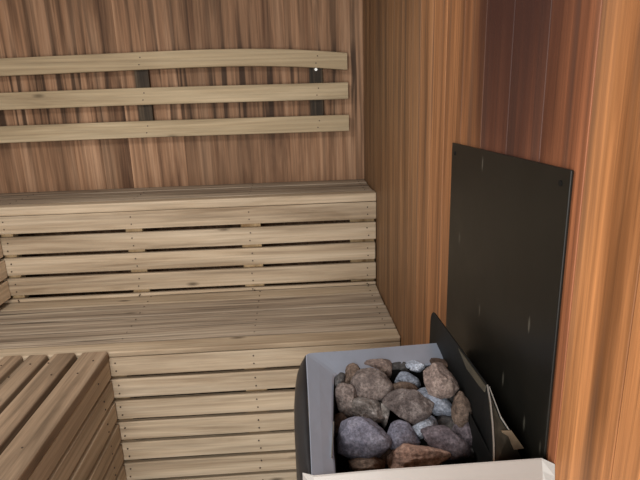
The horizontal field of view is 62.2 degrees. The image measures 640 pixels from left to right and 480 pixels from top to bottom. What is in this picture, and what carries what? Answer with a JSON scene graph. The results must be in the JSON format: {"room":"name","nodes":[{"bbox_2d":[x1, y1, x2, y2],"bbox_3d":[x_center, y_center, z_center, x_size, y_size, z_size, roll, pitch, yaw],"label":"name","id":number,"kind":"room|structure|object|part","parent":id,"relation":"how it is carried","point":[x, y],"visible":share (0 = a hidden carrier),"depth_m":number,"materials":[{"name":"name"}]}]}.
{"room":"spa","nodes":[
{"label":"spa","id":0,"kind":"room"},
{"bbox_2d":[0,0,363,376],"bbox_3d":[-0.709,-0.315,2.249,1.800,2.060,0.030,-3,15,-3],"label":"wall","id":1,"kind":"structure","parent":0,"point":[28,28],"depth_m":2.17,"materials":[{"name":"brown wood"}]},
{"bbox_2d":[0,49,348,142],"bbox_3d":[-0.650,-0.584,2.140,1.532,0.336,0.044,-3,15,-3],"label":"backrest","id":2,"kind":"object","parent":1,"relation":"attached to","point":[316,91],"visible":1,"depth_m":2.12,"materials":[{"name":"brown wood"}]},
{"bbox_3d":[-0.654,-0.698,2.096,1.529,0.093,0.021,-3,15,-3],"label":"rail","id":3,"kind":"part","parent":2,"relation":"part of","materials":[{"name":"brown wood"}]},
{"bbox_3d":[-0.650,-0.576,2.130,1.530,0.070,0.021,-3,15,-3],"label":"rail","id":4,"kind":"part","parent":2,"relation":"part of","materials":[{"name":"brown wood"}]},
{"bbox_3d":[-0.645,-0.452,2.164,1.532,0.070,0.021,-3,15,-3],"label":"rail","id":5,"kind":"part","parent":2,"relation":"part of","materials":[{"name":"brown wood"}]},
{"bbox_2d":[114,387,294,470],"bbox_3d":[-0.587,1.096,1.042,1.800,0.030,3.050,-3,15,-3],"label":"floor","id":6,"kind":"structure","parent":0,"point":[291,387],"depth_m":2.27,"materials":[{"name":"brown wood"}]},
{"bbox_2d":[0,242,10,304],"bbox_3d":[-1.281,0.697,0.741,0.403,0.941,2.662,-3,15,-3],"label":"bench","id":7,"kind":"object","parent":6,"relation":"on","point":[4,287],"visible":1,"depth_m":1.95,"materials":[{"name":"brown wood"}]},
{"bbox_2d":[0,351,125,479],"bbox_3d":[-0.802,0.909,0.591,0.486,0.583,2.205,-3,15,-3],"label":"bench","id":8,"kind":"object","parent":6,"relation":"on","point":[58,415],"visible":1,"depth_m":1.38,"materials":[{"name":"brown wood"}]},
{"bbox_3d":[-0.570,0.927,0.609,0.022,0.436,2.202,-3,15,-3],"label":"riser panel","id":9,"kind":"part","parent":8,"relation":"part of","materials":[{"name":"brown wood"}]},
{"bbox_2d":[0,284,399,479],"bbox_3d":[-0.649,0.551,1.895,1.788,0.574,0.477,-3,15,-3],"label":"bench","id":10,"kind":"object","parent":6,"relation":"on","point":[252,331],"visible":0.67,"depth_m":1.69,"materials":[{"name":"brown wood"}]},
{"bbox_3d":[-0.614,0.611,1.710,0.045,0.553,0.038,-3,15,-3],"label":"post","id":11,"kind":"part","parent":10,"relation":"part of","materials":[{"name":"brown wood"}]},
{"bbox_2d":[0,179,375,302],"bbox_3d":[-0.686,-0.005,2.144,1.788,0.370,0.333,-3,15,-3],"label":"bench","id":12,"kind":"object","parent":10,"relation":"on","point":[250,205],"visible":1,"depth_m":2.00,"materials":[{"name":"brown wood"}]},
{"bbox_3d":[-1.159,0.067,2.006,0.045,0.330,0.038,-3,15,-3],"label":"post","id":13,"kind":"part","parent":12,"relation":"part of","materials":[{"name":"brown wood"}]},
{"bbox_3d":[-0.696,0.046,2.029,0.062,0.330,0.038,-3,15,-3],"label":"post","id":14,"kind":"part","parent":12,"relation":"part of","materials":[{"name":"brown wood"}]},
{"bbox_3d":[-0.693,-0.178,2.124,1.788,0.025,0.275,-3,15,-3],"label":"seat","id":15,"kind":"part","parent":12,"relation":"part of","materials":[{"name":"brown wood"}]},
{"bbox_3d":[-0.676,0.092,2.010,1.787,0.254,0.023,-3,15,-3],"label":"riser panel","id":16,"kind":"part","parent":12,"relation":"part of","materials":[{"name":"beige wood"}]},
{"bbox_3d":[-0.261,0.027,2.050,0.075,0.330,0.038,-3,15,-3],"label":"post","id":17,"kind":"part","parent":12,"relation":"part of","materials":[{"name":"brown wood"}]},
{"bbox_3d":[0.163,0.008,2.071,0.094,0.330,0.038,-3,15,-3],"label":"post","id":18,"kind":"part","parent":12,"relation":"part of","materials":[{"name":"brown wood"}]},
{"bbox_3d":[-0.659,0.277,1.857,1.788,0.025,0.405,-3,15,-3],"label":"seat","id":19,"kind":"part","parent":10,"relation":"part of","materials":[{"name":"brown wood"}]},
{"bbox_3d":[-0.635,0.651,1.687,1.788,0.471,0.023,-3,15,-3],"label":"riser panel","id":20,"kind":"part","parent":10,"relation":"part of","materials":[{"name":"beige wood"}]},
{"bbox_3d":[-0.199,0.593,1.731,0.066,0.553,0.038,-3,15,-3],"label":"post","id":21,"kind":"part","parent":10,"relation":"part of","materials":[{"name":"brown wood"}]},
{"bbox_2d":[294,312,554,479],"bbox_3d":[0.133,0.616,0.955,0.329,0.899,0.414,-3,15,-3],"label":"heater","id":22,"kind":"object","parent":6,"relation":"on","point":[497,456],"visible":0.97,"depth_m":0.78,"materials":[{"name":"grey metal"}]},
{"bbox_3d":[-0.022,0.475,0.885,0.025,0.453,0.324,-3,15,-3],"label":"panel","id":23,"kind":"part","parent":22,"relation":"part of","materials":[{"name":"metal"}]},
{"bbox_2d":[334,413,346,433],"bbox_3d":[0.032,0.297,0.859,0.031,0.034,0.031,6,17,28],"label":"stone","id":24,"kind":"object","parent":22,"relation":"in","point":[339,417],"visible":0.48,"depth_m":0.85,"materials":[{"name":"brown stone"}]},
{"bbox_2d":[335,372,345,385],"bbox_3d":[0.033,0.238,0.897,0.017,0.026,0.020,9,19,34],"label":"stone","id":25,"kind":"object","parent":22,"relation":"in","point":[340,378],"visible":0.85,"depth_m":0.89,"materials":[{"name":"grey stone"}]},
{"bbox_2d":[335,383,356,416],"bbox_3d":[0.045,0.263,0.880,0.040,0.051,0.039,5,17,24],"label":"stone","id":26,"kind":"object","parent":22,"relation":"in","point":[345,393],"visible":0.92,"depth_m":0.87,"materials":[{"name":"brown stone"}]},
{"bbox_2d":[344,363,359,383],"bbox_3d":[0.056,0.241,0.937,0.036,0.044,0.044,-3,15,-3],"label":"stone","id":27,"kind":"object","parent":22,"relation":"in","point":[351,369],"visible":0.43,"depth_m":0.93,"materials":[{"name":"brown stone"}]},
{"bbox_2d":[336,416,391,458],"bbox_3d":[0.066,0.302,0.803,0.082,0.071,0.066,-3,15,-3],"label":"stone","id":28,"kind":"object","parent":22,"relation":"in","point":[357,437],"visible":0.94,"depth_m":0.78,"materials":[{"name":"grey stone"}]},
{"bbox_2d":[348,457,385,471],"bbox_3d":[0.070,0.334,0.779,0.055,0.031,0.033,-3,15,-3],"label":"stone","id":29,"kind":"object","parent":22,"relation":"in","point":[374,463],"visible":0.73,"depth_m":0.77,"materials":[{"name":"brown stone"}]},
{"bbox_2d":[351,397,384,422],"bbox_3d":[0.078,0.276,0.864,0.064,0.043,0.036,5,17,23],"label":"stone","id":30,"kind":"object","parent":22,"relation":"in","point":[371,409],"visible":0.84,"depth_m":0.85,"materials":[{"name":"stone"}]},
{"bbox_2d":[380,401,389,428],"bbox_3d":[0.104,0.285,0.863,0.022,0.037,0.027,7,18,29],"label":"stone","id":31,"kind":"object","parent":30,"relation":"on","point":[385,411],"visible":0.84,"depth_m":0.85,"materials":[{"name":"grey stone"}]},
{"bbox_2d":[350,367,393,401],"bbox_3d":[0.088,0.248,0.893,0.073,0.060,0.063,6,17,27],"label":"stone","id":32,"kind":"object","parent":22,"relation":"in","point":[370,383],"visible":0.76,"depth_m":0.87,"materials":[{"name":"brown stone"}]},
{"bbox_2d":[364,359,391,377],"bbox_3d":[0.104,0.231,0.960,0.060,0.040,0.035,6,17,27],"label":"stone","id":33,"kind":"object","parent":22,"relation":"in","point":[385,365],"visible":0.69,"depth_m":0.94,"materials":[{"name":"brown stone"}]},
{"bbox_2d":[379,448,392,468],"bbox_3d":[0.100,0.331,0.807,0.036,0.033,0.030,-12,18,-32],"label":"stone","id":34,"kind":"object","parent":22,"relation":"in","point":[384,456],"visible":0.3,"depth_m":0.79,"materials":[{"name":"black stone"}]},
{"bbox_2d":[392,362,409,371],"bbox_3d":[0.143,0.235,0.956,0.039,0.030,0.025,-3,15,-3],"label":"stone","id":35,"kind":"object","parent":22,"relation":"in","point":[396,365],"visible":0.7,"depth_m":0.94,"materials":[{"name":"stone"}]},
{"bbox_2d":[387,420,419,449],"bbox_3d":[0.126,0.303,0.807,0.047,0.047,0.043,-13,19,-35],"label":"stone","id":36,"kind":"object","parent":22,"relation":"in","point":[400,432],"visible":0.77,"depth_m":0.80,"materials":[{"name":"grey stone"}]},
{"bbox_2d":[393,382,418,389],"bbox_3d":[0.140,0.252,0.885,0.048,0.032,0.033,-6,16,-15],"label":"stone","id":37,"kind":"object","parent":22,"relation":"in","point":[405,385],"visible":0.31,"depth_m":0.88,"materials":[{"name":"brown stone"}]},
{"bbox_2d":[395,371,420,387],"bbox_3d":[0.152,0.244,0.916,0.043,0.029,0.031,10,19,36],"label":"stone","id":38,"kind":"object","parent":22,"relation":"in","point":[403,376],"visible":0.59,"depth_m":0.91,"materials":[{"name":"grey stone"}]},
{"bbox_2d":[382,388,434,424],"bbox_3d":[0.141,0.266,0.849,0.081,0.062,0.053,8,18,31],"label":"stone","id":39,"kind":"object","parent":22,"relation":"in","point":[409,405],"visible":0.94,"depth_m":0.83,"materials":[{"name":"stone"}]},
{"bbox_2d":[405,360,424,371],"bbox_3d":[0.169,0.227,0.954,0.041,0.019,0.024,2,16,13],"label":"stone","id":40,"kind":"object","parent":22,"relation":"on","point":[414,365],"visible":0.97,"depth_m":0.94,"materials":[{"name":"grey stone"}]},
{"bbox_2d":[387,443,450,468],"bbox_3d":[0.143,0.316,0.783,0.094,0.042,0.047,-3,15,-3],"label":"stone","id":41,"kind":"object","parent":22,"relation":"in","point":[406,455],"visible":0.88,"depth_m":0.76,"materials":[{"name":"brown stone"}]},
{"bbox_2d":[412,415,437,439],"bbox_3d":[0.165,0.294,0.829,0.044,0.033,0.034,-3,15,-3],"label":"stone","id":42,"kind":"object","parent":22,"relation":"in","point":[431,420],"visible":0.54,"depth_m":0.82,"materials":[{"name":"grey stone"}]},
{"bbox_3d":[0.144,0.513,0.728,0.319,0.469,0.022,-2,15,-2],"label":"panel","id":43,"kind":"part","parent":22,"relation":"part of","materials":[{"name":"metal"}]},
{"bbox_2d":[417,387,451,416],"bbox_3d":[0.186,0.263,0.856,0.061,0.039,0.044,-3,15,-3],"label":"stone","id":44,"kind":"object","parent":22,"relation":"in","point":[442,406],"visible":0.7,"depth_m":0.84,"materials":[{"name":"grey stone"}]},
{"bbox_2d":[430,358,447,368],"bbox_3d":[0.214,0.229,0.955,0.044,0.031,0.032,8,18,31],"label":"stone","id":45,"kind":"object","parent":22,"relation":"in","point":[432,360],"visible":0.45,"depth_m":0.95,"materials":[{"name":"brown stone"}]},
{"bbox_2d":[423,362,459,398],"bbox_3d":[0.192,0.226,0.854,0.060,0.056,0.045,13,21,42],"label":"stone","id":46,"kind":"object","parent":22,"relation":"in","point":[439,382],"visible":1,"depth_m":0.84,"materials":[{"name":"brown stone"}]},
{"bbox_2d":[436,415,453,429],"bbox_3d":[0.199,0.296,0.840,0.043,0.033,0.032,8,18,32],"label":"stone","id":47,"kind":"object","parent":22,"relation":"in","point":[445,420],"visible":0.34,"depth_m":0.83,"materials":[{"name":"stone"}]},
{"bbox_2d":[420,425,470,459],"bbox_3d":[0.188,0.303,0.793,0.075,0.054,0.041,4,16,19],"label":"stone","id":48,"kind":"object","parent":22,"relation":"in","point":[442,437],"visible":0.94,"depth_m":0.78,"materials":[{"name":"stone"}]},
{"bbox_2d":[448,392,456,402],"bbox_3d":[0.217,0.263,0.880,0.035,0.032,0.032,-3,15,-3],"label":"stone","id":49,"kind":"object","parent":22,"relation":"in","point":[452,397],"visible":0.08,"depth_m":0.86,"materials":[{"name":"stone"}]},
{"bbox_2d":[452,422,471,446],"bbox_3d":[0.227,0.301,0.817,0.046,0.045,0.041,-3,15,-3],"label":"stone","id":50,"kind":"object","parent":22,"relation":"in","point":[464,433],"visible":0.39,"depth_m":0.81,"materials":[{"name":"grey stone"}]},
{"bbox_2d":[451,391,470,427],"bbox_3d":[0.219,0.263,0.827,0.038,0.055,0.035,-16,21,-42],"label":"stone","id":51,"kind":"object","parent":50,"relation":"on","point":[461,406],"visible":0.99,"depth_m":0.81,"materials":[{"name":"brown stone"}]},
{"bbox_3d":[0.230,0.231,0.873,0.015,0.118,0.381,-2,15,-1],"label":"guard plate","id":52,"kind":"part","parent":22,"relation":"part of","materials":[{"name":"black metal"}]},
{"bbox_2d":[458,448,473,463],"bbox_3d":[0.231,0.327,0.805,0.046,0.032,0.029,-3,15,-3],"label":"stone","id":53,"kind":"object","parent":22,"relation":"in","point":[470,459],"visible":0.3,"depth_m":0.80,"materials":[{"name":"black stone"}]},
{"bbox_3d":[0.253,0.271,0.727,0.057,0.117,0.075,-3,15,-3],"label":"plate","id":54,"kind":"part","parent":22,"relation":"part of","materials":[{"name":"metal"}]},
{"bbox_2d":[363,0,639,479],"bbox_3d":[0.293,0.044,0.825,0.030,2.060,3.080,-3,15,-3],"label":"wall","id":55,"kind":"structure","parent":0,"point":[551,82],"depth_m":0.66,"materials":[{"name":"brown wood"}]},
{"bbox_2d":[446,143,573,459],"bbox_3d":[0.279,0.206,0.897,0.005,0.710,0.441,-3,15,-3],"label":"shield","id":56,"kind":"object","parent":55,"relation":"attached to","point":[508,228],"visible":0.84,"depth_m":0.77,"materials":[{"name":"black metal"}]}
]}

